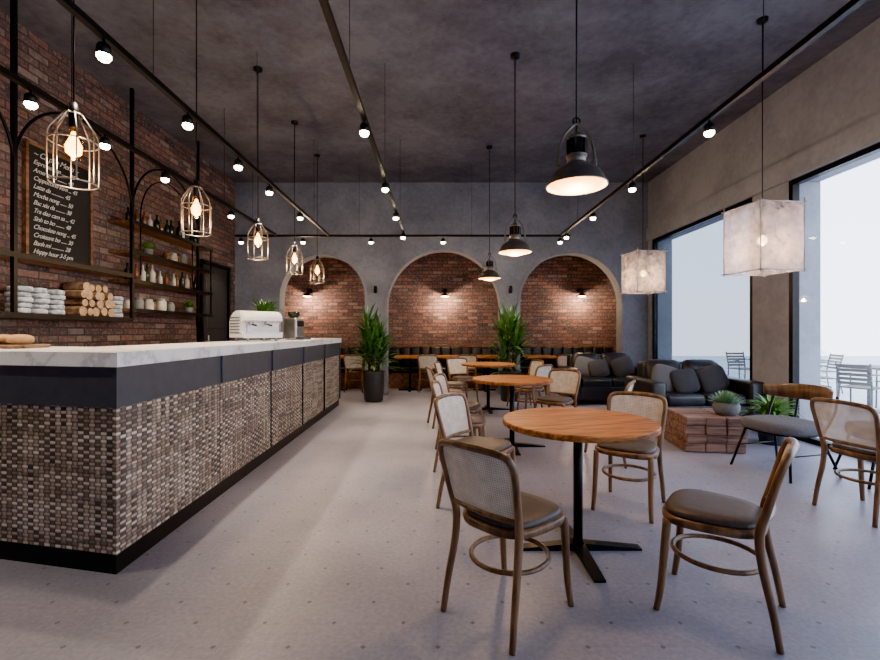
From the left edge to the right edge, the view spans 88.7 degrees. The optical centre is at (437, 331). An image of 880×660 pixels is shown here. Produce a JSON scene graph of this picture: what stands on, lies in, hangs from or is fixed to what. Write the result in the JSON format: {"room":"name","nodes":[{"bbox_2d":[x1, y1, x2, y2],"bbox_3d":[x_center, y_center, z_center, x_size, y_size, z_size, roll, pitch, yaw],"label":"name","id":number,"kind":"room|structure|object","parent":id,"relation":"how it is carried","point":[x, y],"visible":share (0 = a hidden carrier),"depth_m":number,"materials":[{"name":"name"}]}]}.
{"room":"cafe","nodes":[
{"label":"cafe","id":0,"kind":"room"},
{"bbox_2d":[0,10,234,346],"bbox_3d":[-4.160,-0.865,3.800,0.200,4.250,14.000,0,0,0],"label":"wall","id":1,"kind":"structure","parent":0,"point":[42,66],"depth_m":5.54,"materials":[{"name":"brick"}]},
{"bbox_2d":[0,65,68,112],"bbox_3d":[-2.850,-1.626,3.156,0.080,0.179,0.532,0,0,0],"label":"track light","id":2,"kind":"object","parent":1,"relation":"hanging from","point":[30,99],"depth_m":3.13,"materials":[{"name":"black metal"}]},
{"bbox_2d":[79,115,192,185],"bbox_3d":[-2.850,-1.626,4.339,0.080,0.181,1.624,0,0,0],"label":"track light","id":3,"kind":"object","parent":1,"relation":"hanging from","point":[104,141],"depth_m":4.14,"materials":[{"name":"black metal"}]},
{"bbox_2d":[197,259,230,341],"bbox_3d":[-3.997,0.015,8.080,0.117,2.490,1.040,0,0,0],"label":"door","id":4,"kind":"structure","parent":1,"relation":"in","point":[215,328],"depth_m":8.09,"materials":[{"name":"black metal"}]},
{"bbox_2d":[200,188,255,222],"bbox_3d":[-2.850,-1.630,6.126,0.080,0.173,1.605,0,0,0],"label":"track light","id":5,"kind":"object","parent":1,"relation":"hanging from","point":[230,214],"depth_m":6.16,"materials":[{"name":"black metal"}]},
{"bbox_2d":[0,388,879,659],"bbox_3d":[0.070,1.310,3.800,8.700,0.100,14.200,0,0,0],"label":"floor","id":6,"kind":"structure","parent":0,"point":[336,546],"depth_m":2.31,"materials":[{"name":"concrete"}]},
{"bbox_2d":[0,338,340,573],"bbox_3d":[-2.842,0.682,5.037,2.415,1.155,5.487,0,0,0],"label":"bar counter","id":7,"kind":"object","parent":6,"relation":"on","point":[106,451],"depth_m":2.49,"materials":[{"name":"brown tile"}]},
{"bbox_2d":[0,334,50,348],"bbox_3d":[-2.850,0.060,2.920,0.450,0.090,0.250,0,0,-11],"label":"board","id":8,"kind":"object","parent":7,"relation":"on","point":[17,341],"visible":1,"depth_m":2.88,"materials":[{"name":"brown wood"}]},
{"bbox_2d":[229,311,282,340],"bbox_3d":[-2.097,-0.068,5.224,0.449,0.346,0.483,0,0,43],"label":"espresso machine","id":9,"kind":"object","parent":7,"relation":"on","point":[242,324],"visible":0.99,"depth_m":5.12,"materials":[{"name":"metal"}]},
{"bbox_2d":[246,299,282,339],"bbox_3d":[-2.306,-0.168,5.910,0.589,0.546,0.550,0,0,0],"label":"potted plant","id":10,"kind":"object","parent":7,"relation":"on","point":[267,306],"visible":0.28,"depth_m":5.85,"materials":[{"name":"green plant"}]},
{"bbox_2d":[284,312,310,339],"bbox_3d":[-1.948,-0.090,6.234,0.310,0.390,0.200,0,0,17],"label":"coffee grinder","id":11,"kind":"object","parent":7,"relation":"on","point":[293,326],"visible":1,"depth_m":6.17,"materials":[{"name":"metal"}]},
{"bbox_2d":[343,354,364,392],"bbox_3d":[-1.752,0.862,9.574,0.432,0.802,0.522,0,0,3],"label":"dining chair","id":12,"kind":"object","parent":6,"relation":"on","point":[349,357],"visible":0.84,"depth_m":9.39,"materials":[{"name":"beige wicker"}]},
{"bbox_2d":[345,302,403,401],"bbox_3d":[-1.158,0.328,8.234,1.156,1.864,1.154,0,0,0],"label":"dracaena","id":13,"kind":"object","parent":6,"relation":"on","point":[373,379],"visible":1,"depth_m":8.07,"materials":[{"name":"plant"}]},
{"bbox_2d":[394,355,421,391],"bbox_3d":[-0.600,0.885,9.720,0.650,0.750,0.600,0,0,0],"label":"bistro table","id":14,"kind":"object","parent":6,"relation":"on","point":[396,356],"visible":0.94,"depth_m":9.70,"materials":[{"name":"brown wood"}]},
{"bbox_2d":[417,354,438,391],"bbox_3d":[-0.203,0.862,9.574,0.432,0.802,0.522,0,0,3],"label":"dining chair","id":15,"kind":"object","parent":6,"relation":"on","point":[424,360],"visible":0.65,"depth_m":9.38,"materials":[{"name":"beige wicker"}]},
{"bbox_2d":[425,366,463,428],"bbox_3d":[0.095,0.862,6.091,0.522,0.802,0.432,0,0,-11],"label":"dining chair","id":16,"kind":"object","parent":6,"relation":"on","point":[429,370],"visible":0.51,"depth_m":6.06,"materials":[{"name":"brown wood"}]},
{"bbox_2d":[437,355,457,380],"bbox_3d":[0.200,0.885,9.720,0.650,0.750,0.600,0,0,0],"label":"bistro table","id":17,"kind":"object","parent":6,"relation":"on","point":[439,356],"visible":0.23,"depth_m":9.70,"materials":[{"name":"brown wood"}]},
{"bbox_2d":[434,361,467,400],"bbox_3d":[0.205,0.862,7.059,0.522,0.802,0.432,0,0,11],"label":"dining chair","id":18,"kind":"object","parent":6,"relation":"on","point":[461,385],"visible":0.49,"depth_m":6.93,"materials":[{"name":"brown wood"}]},
{"bbox_2d":[433,373,481,448],"bbox_3d":[0.226,0.862,4.963,0.522,0.802,0.432,0,0,17],"label":"dining chair","id":19,"kind":"object","parent":6,"relation":"on","point":[474,407],"visible":0.4,"depth_m":4.91,"materials":[{"name":"brown wood"}]},
{"bbox_2d":[430,380,485,473],"bbox_3d":[0.194,0.862,4.207,0.522,0.802,0.432,0,0,9],"label":"dining chair","id":20,"kind":"object","parent":6,"relation":"on","point":[478,421],"visible":0.46,"depth_m":4.06,"materials":[{"name":"brown wood"}]},
{"bbox_2d":[446,357,478,402],"bbox_3d":[0.431,0.862,8.042,0.432,0.802,0.522,0,0,-24],"label":"dining chair","id":21,"kind":"object","parent":6,"relation":"on","point":[449,361],"visible":0.75,"depth_m":8.17,"materials":[{"name":"beige wicker"}]},
{"bbox_2d":[457,354,477,388],"bbox_3d":[0.618,0.862,9.574,0.432,0.802,0.522,0,0,3],"label":"dining chair","id":22,"kind":"object","parent":6,"relation":"on","point":[470,357],"visible":0.41,"depth_m":9.37,"materials":[{"name":"beige wicker"}]},
{"bbox_2d":[434,392,515,508],"bbox_3d":[0.272,0.862,3.266,0.522,0.802,0.432,0,0,35],"label":"dining chair","id":23,"kind":"object","parent":6,"relation":"on","point":[505,446],"visible":0.69,"depth_m":3.31,"materials":[{"name":"brown wood"}]},
{"bbox_2d":[341,345,612,387],"bbox_3d":[0.060,0.785,10.312,8.041,0.950,0.565,0,0,0],"label":"bench","id":24,"kind":"object","parent":6,"relation":"on","point":[399,378],"visible":0.31,"depth_m":10.49,"materials":[{"name":"black leather"}]},
{"bbox_2d":[473,355,497,391],"bbox_3d":[1.000,0.885,9.720,0.650,0.750,0.600,0,0,0],"label":"bistro table","id":25,"kind":"object","parent":6,"relation":"on","point":[478,356],"visible":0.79,"depth_m":9.70,"materials":[{"name":"brown wood"}]},
{"bbox_2d":[461,362,514,413],"bbox_3d":[0.815,0.885,7.300,0.870,0.750,0.870,0,0,-14],"label":"cafe table","id":26,"kind":"object","parent":6,"relation":"on","point":[488,365],"visible":1,"depth_m":7.27,"materials":[{"name":"brown wood"}]},
{"bbox_2d":[437,438,573,655],"bbox_3d":[0.302,0.862,2.038,0.522,0.802,0.432,0,0,-44],"label":"dining chair","id":27,"kind":"object","parent":6,"relation":"on","point":[504,513],"visible":1,"depth_m":1.91,"materials":[{"name":"brown wood"}]},
{"bbox_2d":[483,302,540,401],"bbox_3d":[1.337,0.339,8.243,1.208,1.842,1.246,0,0,0],"label":"dracaena","id":28,"kind":"object","parent":6,"relation":"on","point":[509,333],"visible":0.94,"depth_m":8.14,"materials":[{"name":"plant"}]},
{"bbox_2d":[472,375,552,455],"bbox_3d":[0.815,0.885,4.950,0.870,0.750,0.870,0,0,-14],"label":"cafe table","id":29,"kind":"object","parent":6,"relation":"on","point":[512,381],"visible":0.95,"depth_m":4.92,"materials":[{"name":"brown wood"}]},
{"bbox_2d":[506,359,543,409],"bbox_3d":[1.464,0.862,7.513,0.522,0.802,0.432,0,0,-17],"label":"dining chair","id":30,"kind":"object","parent":6,"relation":"on","point":[531,369],"visible":0.44,"depth_m":7.61,"materials":[{"name":"beige wicker"}]},
{"bbox_2d":[515,364,552,408],"bbox_3d":[1.383,0.862,6.617,0.432,0.802,0.522,0,0,-45],"label":"dining chair","id":31,"kind":"object","parent":6,"relation":"on","point":[533,389],"visible":0.56,"depth_m":6.48,"materials":[{"name":"beige wicker"}]},
{"bbox_2d":[522,355,556,391],"bbox_3d":[2.200,0.885,9.720,0.650,0.750,0.600,0,0,0],"label":"bistro table","id":32,"kind":"object","parent":6,"relation":"on","point":[527,356],"visible":0.41,"depth_m":9.42,"materials":[{"name":"brown wood"}]},
{"bbox_2d":[532,368,580,441],"bbox_3d":[1.450,0.862,5.485,0.432,0.802,0.522,0,0,41],"label":"dining chair","id":33,"kind":"object","parent":6,"relation":"on","point":[555,400],"visible":0.6,"depth_m":5.56,"materials":[{"name":"beige wicker"}]},
{"bbox_2d":[554,354,568,378],"bbox_3d":[2.697,0.862,9.574,0.432,0.802,0.522,0,0,3],"label":"dining chair","id":34,"kind":"object","parent":6,"relation":"on","point":[561,359],"visible":0.18,"depth_m":9.37,"materials":[{"name":"beige wicker"}]},
{"bbox_2d":[503,407,660,582],"bbox_3d":[0.815,0.885,2.620,0.870,0.750,0.870,0,0,-14],"label":"cafe table","id":35,"kind":"object","parent":6,"relation":"on","point":[579,426],"visible":0.99,"depth_m":2.57,"materials":[{"name":"brown wood"}]},
{"bbox_2d":[557,353,636,404],"bbox_3d":[3.000,0.822,8.100,1.500,0.876,0.860,0,0,0],"label":"leather sofa","id":36,"kind":"object","parent":6,"relation":"on","point":[604,374],"visible":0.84,"depth_m":8.00,"materials":[{"name":"black leather"}]},
{"bbox_2d":[584,380,635,468],"bbox_3d":[1.660,0.862,4.426,0.522,0.802,0.432,0,0,30],"label":"dining chair","id":37,"kind":"object","parent":6,"relation":"on","point":[630,385],"visible":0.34,"depth_m":4.22,"materials":[{"name":"brown wood"}]},
{"bbox_2d":[591,391,667,523],"bbox_3d":[1.397,0.862,3.277,0.432,0.802,0.522,0,0,36],"label":"dining chair","id":38,"kind":"object","parent":6,"relation":"on","point":[649,450],"visible":0.81,"depth_m":3.27,"materials":[{"name":"brown wood"}]},
{"bbox_2d":[625,359,764,423],"bbox_3d":[3.420,0.822,6.100,1.450,0.876,0.860,0,0,0],"label":"leather sofa","id":39,"kind":"object","parent":6,"relation":"on","point":[687,383],"visible":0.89,"depth_m":6.00,"materials":[{"name":"black leather"}]},
{"bbox_2d":[664,407,747,452],"bbox_3d":[2.930,1.072,4.980,0.606,0.364,0.637,0,0,7],"label":"coffee table","id":40,"kind":"object","parent":6,"relation":"on","point":[689,429],"visible":0.9,"depth_m":4.70,"materials":[{"name":"brown wood"}]},
{"bbox_2d":[705,390,745,415],"bbox_3d":[3.104,0.756,4.835,0.408,0.269,0.399,0,0,0],"label":"potted succulent","id":41,"kind":"object","parent":40,"relation":"on","point":[724,404],"visible":1,"depth_m":4.77,"materials":[{"name":"green plant"}]},
{"bbox_2d":[653,437,799,654],"bbox_3d":[1.306,0.862,2.041,0.522,0.802,0.432,0,0,38],"label":"dining chair","id":42,"kind":"object","parent":6,"relation":"on","point":[703,511],"visible":1,"depth_m":1.98,"materials":[{"name":"brown wood"}]},
{"bbox_2d":[740,394,804,445],"bbox_3d":[3.771,0.968,5.077,0.631,0.584,0.640,0,0,-26],"label":"potted fern","id":43,"kind":"object","parent":6,"relation":"on","point":[777,408],"visible":0.63,"depth_m":5.03,"materials":[{"name":"green plant"}]},
{"bbox_2d":[730,383,840,483],"bbox_3d":[3.159,0.876,4.090,0.643,0.776,0.624,0,0,-15],"label":"lounge chair","id":44,"kind":"object","parent":6,"relation":"on","point":[776,425],"visible":0.8,"depth_m":4.07,"materials":[{"name":"grey fabric"}]},
{"bbox_2d":[809,397,879,527],"bbox_3d":[2.975,0.862,3.131,0.522,0.802,0.432,0,0,-12],"label":"dining chair","id":45,"kind":"object","parent":6,"relation":"on","point":[859,448],"visible":1,"depth_m":3.07,"materials":[{"name":"brown wood"}]},
{"bbox_2d":[833,421,875,489],"bbox_3d":[3.838,0.876,3.767,0.643,0.776,0.624,0,0,19],"label":"lounge chair","id":46,"kind":"object","parent":6,"relation":"on","point":[839,455],"visible":0.22,"depth_m":3.71,"materials":[{"name":"grey fabric"}]},
{"bbox_2d":[0,0,879,182],"bbox_3d":[0.070,-3.090,3.800,8.900,0.200,14.200,0,0,0],"label":"ceiling","id":47,"kind":"structure","parent":0,"point":[434,79],"depth_m":5.18,"materials":[{"name":"concrete"}]},
{"bbox_2d":[71,14,71,101],"bbox_3d":[-2.850,-2.101,3.450,0.080,0.667,0.005,0,0,0],"label":"track light","id":48,"kind":"object","parent":47,"relation":"hanging from","point":[71,14],"depth_m":3.50,"materials":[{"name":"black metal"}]},
{"bbox_2d":[45,0,99,190],"bbox_3d":[-2.040,-1.907,2.520,0.239,2.163,0.239,0,0,0],"label":"pendant lamp","id":49,"kind":"object","parent":47,"relation":"hanging from","point":[73,147],"visible":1,"depth_m":2.51,"materials":[{"name":"metal"}]},
{"bbox_2d":[0,0,212,321],"bbox_3d":[-3.900,-1.558,4.750,0.314,2.864,5.500,0,0,0],"label":"metal shelf","id":50,"kind":"object","parent":47,"relation":"hanging from","point":[12,255],"visible":0.91,"depth_m":5.41,"materials":[{"name":"black metal"}]},
{"bbox_2d":[4,286,65,314],"bbox_3d":[-3.901,-0.299,4.380,0.215,0.262,0.534,0,0,0],"label":"folded napkins","id":51,"kind":"object","parent":50,"relation":"on","point":[30,299],"visible":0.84,"depth_m":4.33,"materials":[{"name":"fabric"}]},
{"bbox_2d":[22,138,92,265],"bbox_3d":[-4.035,-1.300,4.810,0.045,1.180,0.850,0,0,0],"label":"chalkboard menu","id":52,"kind":"object","parent":50,"relation":"on","point":[57,221],"visible":0.95,"depth_m":4.72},
{"bbox_2d":[63,282,114,316],"bbox_3d":[-3.900,-0.354,5.023,0.260,0.378,0.552,0,0,0],"label":"firewood stack","id":53,"kind":"object","parent":50,"relation":"on","point":[83,298],"visible":0.91,"depth_m":4.87,"materials":[{"name":"brown wood"}]},
{"bbox_2d":[111,296,122,316],"bbox_3d":[-3.898,-0.299,5.410,0.207,0.262,0.154,0,0,0],"label":"folded napkins","id":54,"kind":"object","parent":50,"relation":"on","point":[118,300],"visible":0.52,"depth_m":5.37,"materials":[{"name":"fabric"}]},
{"bbox_2d":[138,241,157,254],"bbox_3d":[-3.865,-1.114,6.003,0.272,0.206,0.281,0,0,0],"label":"potted plant","id":55,"kind":"object","parent":50,"relation":"on","point":[148,249],"visible":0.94,"depth_m":5.97,"materials":[{"name":"green plant"}]},
{"bbox_2d":[123,298,174,310],"bbox_3d":[-3.916,-0.382,6.140,0.162,0.181,0.969,0,0,0],"label":"jars","id":56,"kind":"object","parent":50,"relation":"on","point":[160,304],"visible":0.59,"depth_m":6.03,"materials":[{"name":"ceramic"}]},
{"bbox_2d":[124,263,195,289],"bbox_3d":[-3.915,-0.788,6.498,0.114,0.273,1.660,0,0,0],"label":"bottles","id":57,"kind":"object","parent":50,"relation":"on","point":[146,275],"visible":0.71,"depth_m":6.33,"materials":[{"name":"glass"}]},
{"bbox_2d":[125,207,195,241],"bbox_3d":[-3.912,-1.524,6.492,0.124,0.286,1.639,0,0,0],"label":"bottles","id":58,"kind":"object","parent":50,"relation":"on","point":[168,228],"visible":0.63,"depth_m":6.39,"materials":[{"name":"glass"}]},
{"bbox_2d":[163,252,194,265],"bbox_3d":[-3.932,-1.105,6.830,0.146,0.188,0.860,0,0,-5],"label":"jars","id":59,"kind":"object","parent":50,"relation":"on","point":[180,257],"visible":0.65,"depth_m":6.78,"materials":[{"name":"ceramic"}]},
{"bbox_2d":[179,300,196,312],"bbox_3d":[-3.872,-0.398,7.003,0.298,0.214,0.282,0,0,0],"label":"potted plant","id":60,"kind":"object","parent":50,"relation":"on","point":[189,308],"visible":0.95,"depth_m":6.96,"materials":[{"name":"green plant"}]},
{"bbox_2d":[56,0,328,235],"bbox_3d":[-1.930,-2.276,4.050,0.080,1.426,7.700,0,0,0],"label":"track light","id":61,"kind":"object","parent":47,"relation":"hanging from","point":[104,48],"visible":1,"depth_m":3.11,"materials":[{"name":"black metal"}]},
{"bbox_2d":[180,0,211,236],"bbox_3d":[-2.040,-1.907,3.800,0.239,2.163,0.239,0,0,0],"label":"pendant lamp","id":62,"kind":"object","parent":47,"relation":"hanging from","point":[196,210],"visible":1,"depth_m":3.80,"materials":[{"name":"metal"}]},
{"bbox_2d":[247,66,268,260],"bbox_3d":[-2.040,-1.907,5.100,0.239,2.163,0.239,0,0,0],"label":"pendant lamp","id":63,"kind":"object","parent":47,"relation":"hanging from","point":[257,69],"visible":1,"depth_m":5.08,"materials":[{"name":"metal"}]},
{"bbox_2d":[286,120,302,274],"bbox_3d":[-2.040,-1.907,6.400,0.239,2.163,0.239,0,0,0],"label":"pendant lamp","id":64,"kind":"object","parent":47,"relation":"hanging from","point":[294,258],"visible":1,"depth_m":6.40,"materials":[{"name":"metal"}]},
{"bbox_2d":[310,154,323,283],"bbox_3d":[-2.040,-1.907,7.600,0.239,2.163,0.239,0,0,0],"label":"pendant lamp","id":65,"kind":"object","parent":47,"relation":"hanging from","point":[316,260],"visible":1,"depth_m":7.58,"materials":[{"name":"metal"}]},
{"bbox_2d":[319,0,404,238],"bbox_3d":[-0.590,-2.276,4.050,0.080,1.426,7.700,0,0,0],"label":"track light","id":66,"kind":"object","parent":47,"relation":"hanging from","point":[364,128],"visible":1,"depth_m":3.20,"materials":[{"name":"black metal"}]},
{"bbox_2d":[235,171,570,243],"bbox_3d":[-0.625,-2.276,8.000,5.950,1.426,0.080,0,0,0],"label":"track light","id":67,"kind":"object","parent":47,"relation":"hanging from","point":[241,241],"visible":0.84,"depth_m":7.98,"materials":[{"name":"black metal"}]},
{"bbox_2d":[478,145,500,280],"bbox_3d":[0.830,-1.908,7.250,0.361,2.162,0.361,0,0,0],"label":"pendant lamp","id":68,"kind":"object","parent":47,"relation":"hanging from","point":[489,274],"visible":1,"depth_m":7.21,"materials":[{"name":"metal"}]},
{"bbox_2d":[498,52,531,255],"bbox_3d":[0.830,-1.906,4.850,0.361,2.167,0.361,0,0,0],"label":"pendant lamp","id":69,"kind":"object","parent":47,"relation":"hanging from","point":[514,246],"visible":1,"depth_m":4.83,"materials":[{"name":"metal"}]},
{"bbox_2d":[545,0,608,195],"bbox_3d":[0.825,-1.911,2.680,0.361,2.157,0.361,0,0,0],"label":"pendant lamp","id":70,"kind":"object","parent":47,"relation":"hanging from","point":[578,176],"visible":1,"depth_m":2.63,"materials":[{"name":"metal"}]},
{"bbox_2d":[620,134,666,294],"bbox_3d":[3.120,-1.784,6.850,0.500,2.409,0.500,0,0,-7],"label":"lantern pendant","id":71,"kind":"object","parent":47,"relation":"hanging from","point":[640,286],"visible":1,"depth_m":6.66,"materials":[{"name":"white fabric"}]},
{"bbox_2d":[561,0,866,238],"bbox_3d":[2.170,-2.276,4.050,0.080,1.426,7.700,0,0,0],"label":"track light","id":72,"kind":"object","parent":47,"relation":"hanging from","point":[709,128],"visible":0.98,"depth_m":3.32,"materials":[{"name":"black metal"}]},
{"bbox_2d":[721,16,807,277],"bbox_3d":[3.100,-1.770,4.300,0.500,2.439,0.500,0,0,-7],"label":"lantern pendant","id":73,"kind":"object","parent":47,"relation":"hanging from","point":[766,242],"visible":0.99,"depth_m":4.14,"materials":[{"name":"white fabric"}]},
{"bbox_2d":[235,183,647,394],"bbox_3d":[0.070,-0.865,9.140,8.260,4.250,0.280,0,0,0],"label":"wall","id":74,"kind":"structure","parent":0,"point":[620,224],"depth_m":9.00,"materials":[{"name":"paint"}]},
{"bbox_2d":[277,252,367,369],"bbox_3d":[-2.310,-0.180,8.987,1.820,2.840,0.024,0,0,0],"label":"trim","id":75,"kind":"structure","parent":74,"relation":"attached to","point":[351,264],"depth_m":8.98,"materials":[{"name":"concrete"}]},
{"bbox_2d":[384,247,502,393],"bbox_3d":[0.110,-0.230,8.987,2.380,2.940,0.024,0,0,0],"label":"trim","id":76,"kind":"structure","parent":74,"relation":"attached to","point":[405,262],"depth_m":8.98,"materials":[{"name":"concrete"}]},
{"bbox_2d":[517,250,625,369],"bbox_3d":[2.660,-0.200,8.987,2.160,2.880,0.024,0,0,0],"label":"trim","id":77,"kind":"structure","parent":74,"relation":"attached to","point":[603,262],"depth_m":8.98,"materials":[{"name":"concrete"}]},
{"bbox_2d":[285,252,615,366],"bbox_3d":[0.070,-0.865,10.700,8.400,4.250,0.200,0,0,0],"label":"wall","id":78,"kind":"structure","parent":0,"point":[418,315],"depth_m":10.60,"materials":[{"name":"brick"}]},
{"bbox_2d":[301,288,312,296],"bbox_3d":[-3.000,-0.915,10.396,0.270,0.230,0.405,0,0,0],"label":"wall sconce","id":79,"kind":"object","parent":78,"relation":"attached to","point":[306,294],"visible":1,"depth_m":10.31,"materials":[{"name":"black metal"}]},
{"bbox_2d":[439,288,450,296],"bbox_3d":[0.160,-0.915,10.396,0.270,0.230,0.405,0,0,0],"label":"wall sconce","id":80,"kind":"object","parent":78,"relation":"attached to","point":[444,294],"visible":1,"depth_m":10.30,"materials":[{"name":"black metal"}]},
{"bbox_2d":[576,288,587,296],"bbox_3d":[3.300,-0.915,10.396,0.270,0.230,0.405,0,0,0],"label":"wall sconce","id":81,"kind":"object","parent":78,"relation":"attached to","point":[581,294],"visible":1,"depth_m":10.31,"materials":[{"name":"black metal"}]},
{"bbox_2d":[648,181,820,420],"bbox_3d":[4.400,-0.275,4.650,0.400,3.070,8.700,0,0,0],"label":"wall","id":82,"kind":"structure","parent":0,"point":[770,294],"depth_m":5.49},
{"bbox_2d":[652,197,751,379],"bbox_3d":[4.250,-0.275,7.430,0.080,3.070,2.820,0,0,0],"label":"window","id":83,"kind":"structure","parent":82,"relation":"in","point":[718,214],"depth_m":7.92,"materials":[{"name":"black metal"}]},
{"bbox_2d":[789,142,879,448],"bbox_3d":[4.250,-0.275,3.150,0.080,3.070,4.500,0,0,0],"label":"window","id":84,"kind":"structure","parent":82,"relation":"in","point":[794,185],"depth_m":5.34,"materials":[{"name":"black metal"}]},
{"bbox_2d":[646,18,879,241],"bbox_3d":[4.380,-2.400,3.140,0.440,1.180,12.280,0,0,0],"label":"wall","id":85,"kind":"structure","parent":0,"point":[829,113],"depth_m":5.43,"materials":[{"name":"concrete"}]},
{"label":"outside","id":86,"kind":"structure","parent":0,"visible":0},
{"bbox_2d":[672,356,879,441],"bbox_3d":[14.000,1.330,4.000,19.300,0.100,40.000,0,0,0],"label":"ground","id":87,"kind":"structure","parent":86,"point":[858,395],"depth_m":13.88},
{"bbox_2d":[725,352,749,378],"bbox_3d":[6.900,0.870,10.230,0.446,0.826,0.506,0,0,0],"label":"outdoor chair","id":88,"kind":"object","parent":87,"relation":"on","point":[736,360],"visible":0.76,"depth_m":10.40,"materials":[{"name":"metal"}]},
{"bbox_2d":[821,342,837,419],"bbox_3d":[5.443,0.462,6.766,0.878,1.636,0.858,0,0,0],"label":"conifer","id":89,"kind":"object","parent":87,"relation":"on","point":[821,342],"visible":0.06,"depth_m":6.52,"materials":[{"name":"plant"}]},
{"bbox_2d":[821,366,837,396],"bbox_3d":[6.900,0.870,8.230,0.446,0.826,0.506,0,0,0],"label":"outdoor chair","id":90,"kind":"object","parent":87,"relation":"on","point":[823,366],"visible":0.12,"depth_m":8.01,"materials":[{"name":"metal"}]},
{"bbox_2d":[821,353,843,393],"bbox_3d":[8.229,0.870,9.594,0.506,0.826,0.446,0,0,11],"label":"outdoor chair","id":91,"kind":"object","parent":87,"relation":"on","point":[831,362],"visible":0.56,"depth_m":9.55,"materials":[{"name":"metal"}]},
{"bbox_2d":[835,362,879,419],"bbox_3d":[6.323,0.870,6.737,0.506,0.826,0.446,0,0,-27],"label":"outdoor chair","id":92,"kind":"object","parent":87,"relation":"on","point":[853,385],"visible":0.91,"depth_m":6.65,"materials":[{"name":"metal"}]},
{"bbox_2d":[840,364,879,413],"bbox_3d":[6.950,0.915,7.250,0.800,0.730,0.800,0,0,0],"label":"outdoor table","id":93,"kind":"object","parent":87,"relation":"on","point":[874,367],"visible":0.25,"depth_m":7.22,"materials":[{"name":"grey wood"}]},
{"bbox_2d":[874,370,879,407],"bbox_3d":[7.630,0.870,7.400,0.506,0.826,0.446,0,0,0],"label":"outdoor chair","id":94,"kind":"object","parent":87,"relation":"on","point":[876,381],"visible":0.76,"depth_m":7.59,"materials":[{"name":"metal"}]}
]}

